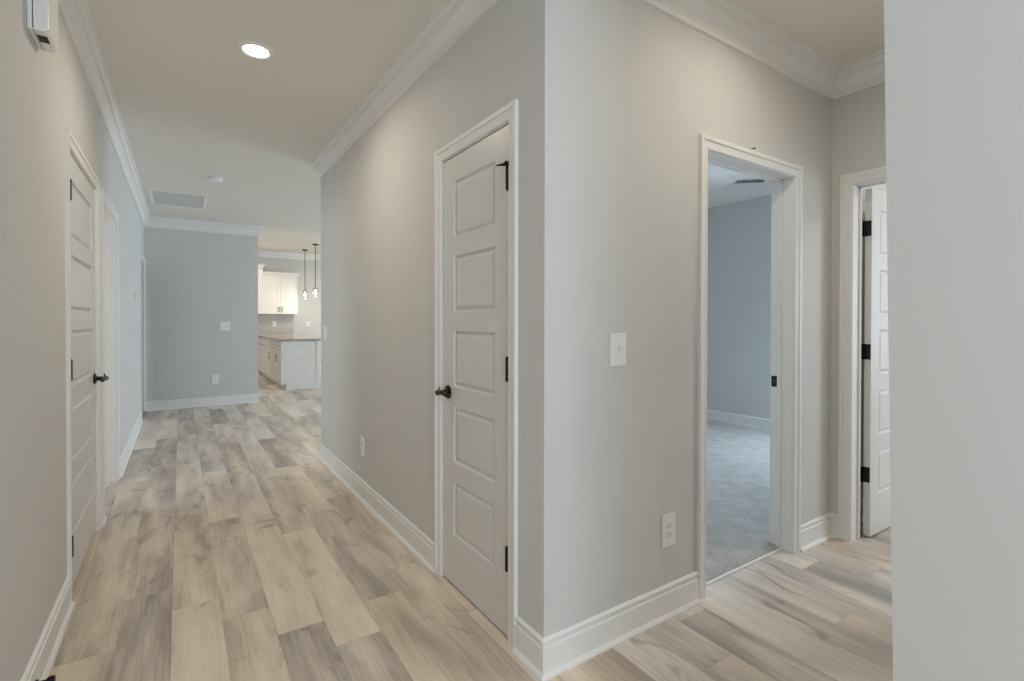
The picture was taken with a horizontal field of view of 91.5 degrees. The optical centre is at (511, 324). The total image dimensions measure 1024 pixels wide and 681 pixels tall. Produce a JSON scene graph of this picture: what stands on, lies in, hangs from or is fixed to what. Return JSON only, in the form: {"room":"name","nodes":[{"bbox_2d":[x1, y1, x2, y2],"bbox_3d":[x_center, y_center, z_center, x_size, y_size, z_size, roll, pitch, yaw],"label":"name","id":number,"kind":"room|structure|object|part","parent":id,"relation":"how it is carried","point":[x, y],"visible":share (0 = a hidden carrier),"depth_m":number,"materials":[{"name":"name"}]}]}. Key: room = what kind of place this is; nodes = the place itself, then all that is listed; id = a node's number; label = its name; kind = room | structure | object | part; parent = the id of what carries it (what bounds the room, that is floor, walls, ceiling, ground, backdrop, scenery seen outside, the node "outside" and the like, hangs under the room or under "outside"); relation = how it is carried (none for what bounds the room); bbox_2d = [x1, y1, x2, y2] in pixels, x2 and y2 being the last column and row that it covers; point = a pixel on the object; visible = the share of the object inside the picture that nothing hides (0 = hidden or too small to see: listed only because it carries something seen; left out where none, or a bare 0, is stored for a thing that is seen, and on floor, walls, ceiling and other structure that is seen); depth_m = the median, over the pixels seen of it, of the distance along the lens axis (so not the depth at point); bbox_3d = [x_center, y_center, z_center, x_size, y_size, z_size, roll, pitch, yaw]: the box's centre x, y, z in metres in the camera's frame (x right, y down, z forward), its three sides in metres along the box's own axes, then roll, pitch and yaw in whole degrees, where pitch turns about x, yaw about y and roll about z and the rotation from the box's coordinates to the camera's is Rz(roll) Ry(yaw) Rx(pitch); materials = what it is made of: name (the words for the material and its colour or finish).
{"room":"home hallway","nodes":[
{"label":"home hallway","id":0,"kind":"room"},
{"bbox_2d":[0,0,143,680],"bbox_3d":[-2.095,-0.115,2.281,0.120,2.717,11.120,0,1,-34],"label":"wall","id":1,"kind":"structure","parent":0,"point":[43,94],"depth_m":1.76,"materials":[{"name":"paint"}]},
{"bbox_2d":[27,0,57,52],"bbox_3d":[-1.632,-1.145,1.735,0.054,0.321,0.170,0,1,-34],"label":"door chime","id":2,"kind":"object","parent":1,"relation":"attached to","point":[42,15],"visible":1,"depth_m":1.69,"materials":[{"name":"plastic"}]},
{"bbox_2d":[35,675,55,680],"bbox_3d":[-1.573,1.204,1.681,0.049,0.032,0.032,0,1,-34],"label":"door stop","id":3,"kind":"object","parent":1,"relation":"attached to","point":[53,677],"visible":1,"depth_m":1.68,"materials":[{"name":"black metal"}]},
{"bbox_2d":[20,576,74,680],"bbox_3d":[-0.457,1.197,-0.043,0.027,0.135,5.416,0,1,-34],"label":"baseboard","id":4,"kind":"structure","parent":1,"relation":"attached to","point":[39,666],"depth_m":1.87,"materials":[{"name":"paint"}]},
{"bbox_2d":[64,128,101,600],"bbox_3d":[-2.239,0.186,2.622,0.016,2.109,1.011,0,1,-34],"label":"trim","id":5,"kind":"structure","parent":1,"relation":"attached to","point":[71,144],"depth_m":2.21,"materials":[{"name":"paint"}]},
{"bbox_2d":[70,154,107,587],"bbox_3d":[-2.234,0.216,2.621,0.102,2.030,0.889,0,1,-34],"label":"door","id":6,"kind":"structure","parent":1,"relation":"in","point":[84,378],"depth_m":2.61,"materials":[{"name":"paint"}]},
{"bbox_3d":[-2.411,0.316,2.920,0.066,0.066,0.143,0,1,-34],"label":"handle","id":7,"kind":"part","parent":6,"relation":"part of","materials":[{"name":"black metal"}]},
{"bbox_2d":[58,0,149,226],"bbox_3d":[-2.012,-1.399,2.325,0.075,0.150,11.120,0,1,-34],"label":"crown molding","id":8,"kind":"structure","parent":1,"relation":"attached to","point":[76,15],"depth_m":2.89,"materials":[{"name":"paint"}]},
{"bbox_2d":[102,497,106,526],"bbox_3d":[-2.562,1.169,3.123,0.027,0.135,0.166,0,1,-34],"label":"baseboard","id":9,"kind":"structure","parent":1,"relation":"attached to","point":[104,517],"depth_m":3.14,"materials":[{"name":"paint"}]},
{"bbox_2d":[100,188,119,501],"bbox_3d":[-2.873,0.178,3.576,0.016,2.109,0.949,0,1,-34],"label":"trim","id":10,"kind":"structure","parent":1,"relation":"attached to","point":[104,198],"depth_m":3.26,"materials":[{"name":"paint"}]},
{"bbox_2d":[104,203,116,482],"bbox_3d":[-2.930,0.199,3.539,0.120,2.066,0.863,0,1,-34],"label":"door","id":11,"kind":"structure","parent":1,"relation":"attached to","point":[109,220],"depth_m":3.90,"materials":[{"name":"paint"}]},
{"bbox_2d":[120,411,142,478],"bbox_3d":[-3.896,1.151,5.130,0.027,0.135,2.756,0,1,-34],"label":"baseboard","id":12,"kind":"structure","parent":1,"relation":"attached to","point":[126,453],"depth_m":4.76,"materials":[{"name":"paint"}]},
{"bbox_2d":[140,253,145,412],"bbox_3d":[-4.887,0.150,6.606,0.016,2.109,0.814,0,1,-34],"label":"trim","id":13,"kind":"structure","parent":1,"relation":"attached to","point":[142,259],"depth_m":6.65,"materials":[{"name":"paint"}]},
{"bbox_2d":[144,227,257,400],"bbox_3d":[-4.614,-0.159,7.355,1.542,2.717,0.120,0,1,-34],"label":"wall","id":14,"kind":"structure","parent":0,"point":[195,281],"depth_m":7.30,"materials":[{"name":"paint"}]},
{"bbox_2d":[146,393,259,410],"bbox_3d":[-4.546,1.132,7.411,1.429,0.135,0.174,0,1,-34],"label":"baseboard","id":15,"kind":"structure","parent":14,"relation":"attached to","point":[246,398],"depth_m":7.31,"materials":[{"name":"paint"}]},
{"bbox_2d":[145,216,263,236],"bbox_3d":[-4.510,-1.442,7.367,1.497,0.150,0.195,0,1,-34],"label":"crown molding","id":16,"kind":"structure","parent":14,"relation":"attached to","point":[153,221],"depth_m":7.29,"materials":[{"name":"paint"}]},
{"bbox_2d":[212,374,218,383],"bbox_3d":[-4.415,0.804,7.418,0.085,0.135,0.010,0,1,-34],"label":"electrical outlet","id":17,"kind":"object","parent":14,"relation":"attached to","point":[215,378],"visible":1,"depth_m":7.42,"materials":[{"name":"plastic"}]},
{"bbox_2d":[220,322,229,330],"bbox_3d":[-4.303,0.017,7.479,0.135,0.130,0.020,0,1,-34],"label":"light switch","id":18,"kind":"object","parent":14,"relation":"attached to","point":[224,326],"visible":1,"depth_m":7.48,"materials":[{"name":"plastic"}]},
{"bbox_2d":[258,257,320,363],"bbox_3d":[-4.635,-0.344,13.475,7.040,2.990,0.120,0,1,-34],"label":"wall","id":19,"kind":"structure","parent":0,"point":[309,309],"depth_m":12.91,"materials":[{"name":"paint"}]},
{"bbox_2d":[258,264,264,313],"bbox_3d":[-6.404,-0.861,11.935,0.850,1.183,0.470,0,1,-34],"label":"upper cabinet","id":20,"kind":"object","parent":19,"relation":"attached to","point":[260,266],"visible":0.2,"depth_m":11.96,"materials":[{"name":"paint"}]},
{"bbox_3d":[-6.152,-0.796,11.893,0.370,1.046,0.019,0,1,-34],"label":"door","id":21,"kind":"part","parent":20,"relation":"part of","materials":[{"name":"paint"}]},
{"bbox_2d":[258,314,293,333],"bbox_3d":[-6.219,-0.022,12.347,1.510,0.500,0.010,0,1,-34],"label":"backsplash","id":22,"kind":"structure","parent":19,"relation":"attached to","point":[284,322],"depth_m":12.54,"materials":[{"name":"tile"}]},
{"bbox_2d":[263,271,299,313],"bbox_3d":[-5.761,-0.784,12.405,0.838,1.023,0.400,0,1,-34],"label":"upper cabinet","id":23,"kind":"object","parent":19,"relation":"attached to","point":[279,288],"visible":0.91,"depth_m":12.26,"materials":[{"name":"paint"}]},
{"bbox_3d":[-5.867,-0.718,12.167,0.388,0.886,0.019,0,1,-34],"label":"door","id":24,"kind":"part","parent":23,"relation":"part of","materials":[{"name":"paint"}]},
{"bbox_3d":[-5.760,-1.253,12.402,0.838,0.085,0.400,0,1,-34],"label":"crown moulding","id":25,"kind":"part","parent":23,"relation":"part of","materials":[{"name":"paint"}]},
{"bbox_3d":[-5.541,-0.719,12.383,0.388,0.886,0.019,0,1,-34],"label":"door","id":26,"kind":"part","parent":23,"relation":"part of","materials":[{"name":"paint"}]},
{"bbox_2d":[48,369,892,680],"bbox_3d":[-1.436,1.242,5.799,10.220,0.050,16.470,0,1,-34],"label":"floor","id":27,"kind":"structure","parent":0,"point":[226,549],"depth_m":2.29,"materials":[{"name":"wood"}]},
{"bbox_2d":[258,337,274,381],"bbox_3d":[-5.193,0.722,11.123,0.620,0.893,1.895,0,1,-34],"label":"base cabinet","id":28,"kind":"object","parent":27,"relation":"on","point":[264,343],"visible":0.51,"depth_m":10.93,"materials":[{"name":"paint"}]},
{"bbox_3d":[-5.442,0.360,10.954,0.020,0.150,1.887,0,1,-34],"label":"drawer","id":29,"kind":"part","parent":28,"relation":"part of","materials":[{"name":"paint"}]},
{"bbox_2d":[258,334,320,340],"bbox_3d":[-5.049,0.259,10.778,1.720,0.035,3.898,0,1,-34],"label":"countertop","id":30,"kind":"structure","parent":28,"relation":"on","point":[278,337],"depth_m":10.00,"materials":[{"name":"stone"}]},
{"bbox_2d":[269,339,281,386],"bbox_3d":[-4.456,0.733,9.984,0.654,0.893,0.808,0,1,-34],"label":"base cabinet","id":31,"kind":"object","parent":27,"relation":"on","point":[273,348],"visible":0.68,"depth_m":9.87,"materials":[{"name":"paint"}]},
{"bbox_3d":[-4.692,0.763,9.828,0.019,0.617,0.800,0,1,-34],"label":"door","id":32,"kind":"part","parent":31,"relation":"part of","materials":[{"name":"paint"}]},
{"bbox_2d":[275,341,285,388],"bbox_3d":[-4.097,0.737,9.444,0.654,0.893,0.485,0,1,-34],"label":"base cabinet","id":33,"kind":"object","parent":27,"relation":"on","point":[278,345],"visible":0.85,"depth_m":9.31,"materials":[{"name":"paint"}]},
{"bbox_3d":[-4.332,0.375,9.284,0.020,0.150,0.477,0,1,-34],"label":"drawer","id":34,"kind":"part","parent":33,"relation":"part of","materials":[{"name":"paint"}]},
{"bbox_3d":[-4.333,0.768,9.287,0.019,0.617,0.477,0,1,-34],"label":"door","id":35,"kind":"part","parent":33,"relation":"part of","materials":[{"name":"paint"}]},
{"bbox_2d":[281,340,319,389],"bbox_3d":[-3.919,0.739,9.246,0.664,0.893,0.036,0,1,-34],"label":"base cabinet","id":36,"kind":"object","parent":27,"relation":"on","point":[298,371],"visible":1,"depth_m":9.24,"materials":[{"name":"paint"}]},
{"bbox_2d":[296,350,303,353],"bbox_3d":[-3.925,0.496,9.229,0.124,0.078,0.010,0,1,-34],"label":"electrical outlet","id":37,"kind":"object","parent":36,"relation":"attached to","point":[297,351],"visible":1,"depth_m":9.23,"materials":[{"name":"plastic"}]},
{"bbox_3d":[-3.903,1.110,9.247,0.522,0.152,0.014,0,1,-34],"label":"moulding","id":38,"kind":"part","parent":36,"relation":"part of","materials":[{"name":"paint"}]},
{"bbox_3d":[-3.667,0.738,9.414,0.059,0.893,0.032,0,1,-34],"label":"corner post","id":39,"kind":"part","parent":36,"relation":"part of","materials":[{"name":"paint"}]},
{"bbox_2d":[88,0,884,254],"bbox_3d":[-1.431,-1.687,5.776,10.220,0.373,16.470,0,1,-34],"label":"ceiling","id":40,"kind":"structure","parent":0,"point":[193,107],"depth_m":3.03,"materials":[{"name":"paint"}]},
{"bbox_2d":[147,188,207,208],"bbox_3d":[-3.990,-1.500,5.968,0.570,0.012,0.820,0,1,-34],"label":"ceiling vent","id":41,"kind":"object","parent":40,"relation":"in","point":[160,197],"visible":1,"depth_m":5.93,"materials":[{"name":"plastic"}]},
{"bbox_2d":[207,175,223,181],"bbox_3d":[-3.003,-1.476,5.051,0.140,0.041,0.140,0,1,-34],"label":"smoke detector","id":42,"kind":"object","parent":40,"relation":"attached to","point":[213,178],"visible":1,"depth_m":5.01,"materials":[{"name":"plastic"}]},
{"bbox_2d":[237,41,274,59],"bbox_3d":[-1.376,-1.472,2.680,0.180,0.007,0.180,0,1,-34],"label":"recessed light","id":43,"kind":"object","parent":40,"relation":"in","point":[254,50],"visible":1,"depth_m":2.67,"materials":[{"name":"plastic"}]},
{"bbox_2d":[243,45,268,56],"bbox_3d":[-1.376,-1.473,2.680,0.122,0.002,0.122,0,1,-34],"label":"diffuser","id":44,"kind":"object","parent":43,"relation":"attached to","point":[248,50],"depth_m":2.68,"materials":[{"name":"white"}]},
{"bbox_2d":[302,249,307,298],"bbox_3d":[-5.022,-1.232,12.093,0.144,1.194,0.144,0,0,-4],"label":"pendant light","id":45,"kind":"object","parent":40,"relation":"hanging from","point":[304,293],"visible":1,"depth_m":12.05,"materials":[{"name":"clear glass"}]},
{"bbox_3d":[-5.023,-0.720,12.097,0.144,0.170,0.144,0,1,-34],"label":"lamp shade","id":46,"kind":"part","parent":45,"relation":"part of","materials":[{"name":"clear glass"}]},
{"bbox_2d":[312,244,318,296],"bbox_3d":[-4.423,-1.229,11.219,0.144,1.184,0.144,0,0,-4],"label":"pendant light","id":47,"kind":"object","parent":40,"relation":"hanging from","point":[315,292],"visible":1,"depth_m":11.20,"materials":[{"name":"glass"}]},
{"bbox_3d":[-4.423,-1.306,11.218,0.014,0.990,0.015,0,1,-34],"label":"rod","id":48,"kind":"part","parent":47,"relation":"part of","materials":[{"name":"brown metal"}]},
{"bbox_3d":[-4.423,-0.722,11.223,0.144,0.170,0.144,0,1,-34],"label":"lamp shade","id":49,"kind":"part","parent":47,"relation":"part of","materials":[{"name":"clear glass"}]},
{"bbox_2d":[733,178,765,183],"bbox_3d":[2.461,-1.482,5.141,0.300,0.013,0.150,0,0,8],"label":"ceiling vent","id":50,"kind":"object","parent":40,"relation":"in","point":[758,180],"visible":0.89,"depth_m":5.13,"materials":[{"name":"plastic"}]},
{"bbox_2d":[321,0,1023,680],"bbox_3d":[1.147,-0.109,2.136,2.125,2.717,7.290,0,1,-34],"label":"wall","id":51,"kind":"structure","parent":0,"point":[954,69],"depth_m":0.90,"materials":[{"name":"paint"}]},
{"bbox_2d":[323,326,326,339],"bbox_3d":[-1.668,0.070,4.434,0.020,0.120,0.118,0,1,-34],"label":"light switch","id":52,"kind":"object","parent":51,"relation":"attached to","point":[324,327],"visible":1,"depth_m":4.42,"materials":[{"name":"plastic"}]},
{"bbox_2d":[360,436,363,456],"bbox_3d":[-1.064,0.863,3.539,0.010,0.135,0.080,0,1,-34],"label":"electrical outlet","id":53,"kind":"object","parent":51,"relation":"attached to","point":[361,437],"visible":1,"depth_m":3.54,"materials":[{"name":"plastic"}]},
{"bbox_2d":[435,125,508,636],"bbox_3d":[-0.182,0.222,2.196,0.102,2.030,0.615,0,1,-34],"label":"door","id":54,"kind":"structure","parent":51,"relation":"in","point":[474,392],"depth_m":2.18,"materials":[{"name":"paint"}]},
{"bbox_3d":[-0.315,0.324,2.364,0.067,0.066,0.143,0,1,-34],"label":"handle","id":55,"kind":"part","parent":54,"relation":"part of","materials":[{"name":"black metal"}]},
{"bbox_2d":[434,99,518,648],"bbox_3d":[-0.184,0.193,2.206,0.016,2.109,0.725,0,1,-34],"label":"trim","id":56,"kind":"structure","parent":51,"relation":"attached to","point":[509,112],"depth_m":1.95,"materials":[{"name":"paint"}]},
{"bbox_2d":[771,376,776,386],"bbox_3d":[1.470,0.315,2.795,0.004,0.060,0.032,0,1,-34],"label":"strike plate","id":57,"kind":"object","parent":51,"relation":"attached to","point":[773,378],"visible":1,"depth_m":2.79,"materials":[{"name":"black metal"}]},
{"bbox_2d":[570,0,885,625],"bbox_3d":[2.087,-0.115,3.151,4.575,2.717,0.120,0,1,-34],"label":"wall","id":58,"kind":"structure","parent":0,"point":[646,83],"depth_m":2.08,"materials":[{"name":"paint"}]},
{"bbox_2d":[317,409,769,680],"bbox_3d":[1.633,1.162,4.819,5.952,0.135,3.434,0,1,-34],"label":"baseboard","id":59,"kind":"structure","parent":58,"relation":"attached to","point":[546,658],"depth_m":2.05,"materials":[{"name":"paint"}]},
{"bbox_2d":[610,333,625,365],"bbox_3d":[0.422,0.097,1.962,0.088,0.130,0.020,0,1,-34],"label":"light switch","id":60,"kind":"object","parent":58,"relation":"attached to","point":[617,340],"visible":1,"depth_m":1.96,"materials":[{"name":"plastic"}]},
{"bbox_2d":[662,511,675,547],"bbox_3d":[0.675,0.880,2.144,0.086,0.140,0.010,0,1,-34],"label":"electrical outlet","id":61,"kind":"object","parent":58,"relation":"attached to","point":[668,520],"visible":1,"depth_m":2.14,"materials":[{"name":"plastic"}]},
{"bbox_2d":[667,522,671,528],"bbox_3d":[0.677,0.861,2.142,0.034,0.025,0.003,0,1,-34],"label":"receptacle","id":62,"kind":"object","parent":61,"relation":"attached to","point":[669,524],"depth_m":2.14,"materials":[{"name":"plastic"}]},
{"bbox_2d":[667,531,671,537],"bbox_3d":[0.677,0.900,2.142,0.034,0.025,0.003,0,1,-34],"label":"receptacle","id":63,"kind":"object","parent":61,"relation":"attached to","point":[669,533],"depth_m":2.14,"materials":[{"name":"plastic"}]},
{"bbox_2d":[706,548,782,585],"bbox_3d":[1.176,1.241,2.554,0.771,0.011,0.013,0,1,-34],"label":"threshold","id":64,"kind":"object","parent":58,"relation":"attached to","point":[778,549],"depth_m":2.55,"materials":[{"name":"paint"}]},
{"bbox_2d":[697,133,802,600],"bbox_3d":[1.214,0.193,2.492,0.889,2.109,0.016,0,1,-34],"label":"trim","id":65,"kind":"structure","parent":58,"relation":"attached to","point":[706,142],"depth_m":2.28,"materials":[{"name":"paint"}]},
{"bbox_2d":[708,150,794,552],"bbox_3d":[1.176,0.214,2.549,0.803,2.066,0.120,0,1,-34],"label":"trim","id":66,"kind":"structure","parent":58,"relation":"attached to","point":[783,185],"depth_m":2.75,"materials":[{"name":"paint"}]},
{"bbox_2d":[769,182,771,541],"bbox_3d":[1.138,0.192,2.605,0.889,2.109,0.016,0,1,-34],"label":"trim","id":67,"kind":"structure","parent":58,"relation":"attached to","point":[771,182],"depth_m":2.82,"materials":[{"name":"paint"}]},
{"bbox_2d":[801,512,837,551],"bbox_3d":[1.744,1.178,2.832,0.366,0.135,0.051,0,1,-34],"label":"baseboard","id":68,"kind":"structure","parent":58,"relation":"attached to","point":[823,528],"depth_m":2.85,"materials":[{"name":"paint"}]},
{"bbox_2d":[860,498,862,523],"bbox_3d":[2.780,1.174,3.520,1.880,0.135,0.051,0,1,-34],"label":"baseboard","id":69,"kind":"structure","parent":58,"relation":"attached to","point":[861,499],"depth_m":3.16,"materials":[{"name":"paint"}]},
{"bbox_2d":[707,195,770,419],"bbox_3d":[3.040,-0.134,5.742,0.120,2.717,3.140,0,1,-34],"label":"wall","id":70,"kind":"structure","parent":0,"point":[739,233],"depth_m":6.05,"materials":[{"name":"paint"}]},
{"bbox_2d":[706,419,778,581],"bbox_3d":[1.442,1.224,4.657,3.750,0.014,3.198,0,1,-34],"label":"floor","id":71,"kind":"structure","parent":0,"point":[738,456],"depth_m":3.54,"materials":[{"name":"grey carpet"}]},
{"bbox_2d":[830,83,885,514],"bbox_3d":[2.651,-0.104,1.899,0.120,2.717,2.830,0,1,-34],"label":"wall","id":72,"kind":"structure","parent":0,"point":[858,118],"depth_m":2.90,"materials":[{"name":"paint"}]},
{"bbox_2d":[838,166,885,541],"bbox_3d":[2.148,0.194,2.535,0.016,2.109,0.876,0,1,-34],"label":"trim","id":73,"kind":"structure","parent":72,"relation":"attached to","point":[846,181],"depth_m":2.87,"materials":[{"name":"paint"}]},
{"bbox_2d":[850,177,885,541],"bbox_3d":[2.205,0.215,2.573,0.120,2.066,0.790,0,1,-34],"label":"trim","id":74,"kind":"structure","parent":72,"relation":"attached to","point":[857,188],"depth_m":2.88,"materials":[{"name":"paint"}]},
{"bbox_2d":[860,188,890,536],"bbox_3d":[2.380,0.219,3.110,0.772,2.030,0.040,0,1,-33],"label":"door","id":75,"kind":"structure","parent":72,"relation":"in","point":[875,470],"depth_m":2.94,"materials":[{"name":"paint"}]},
{"bbox_3d":[0.755,-0.321,11.618,0.120,2.990,8.940,0,1,-34],"label":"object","id":76,"kind":"structure","parent":0,"visible":0},
{"bbox_2d":[258,250,320,260],"bbox_3d":[-2.125,-1.730,9.691,6.800,0.150,8.940,0,1,-34],"label":"crown molding","id":77,"kind":"structure","parent":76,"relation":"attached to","point":[270,254],"depth_m":12.66,"materials":[{"name":"paint"}]},
{"bbox_3d":[0.795,-0.141,6.206,5.805,2.717,0.120,0,1,-34],"label":"wall","id":78,"kind":"structure","parent":0,"visible":0},
{"bbox_2d":[310,0,884,178],"bbox_3d":[1.882,-1.409,4.387,6.000,0.150,4.485,0,1,-34],"label":"crown molding","id":79,"kind":"structure","parent":78,"relation":"attached to","point":[729,23],"depth_m":2.58,"materials":[{"name":"paint"}]}
]}

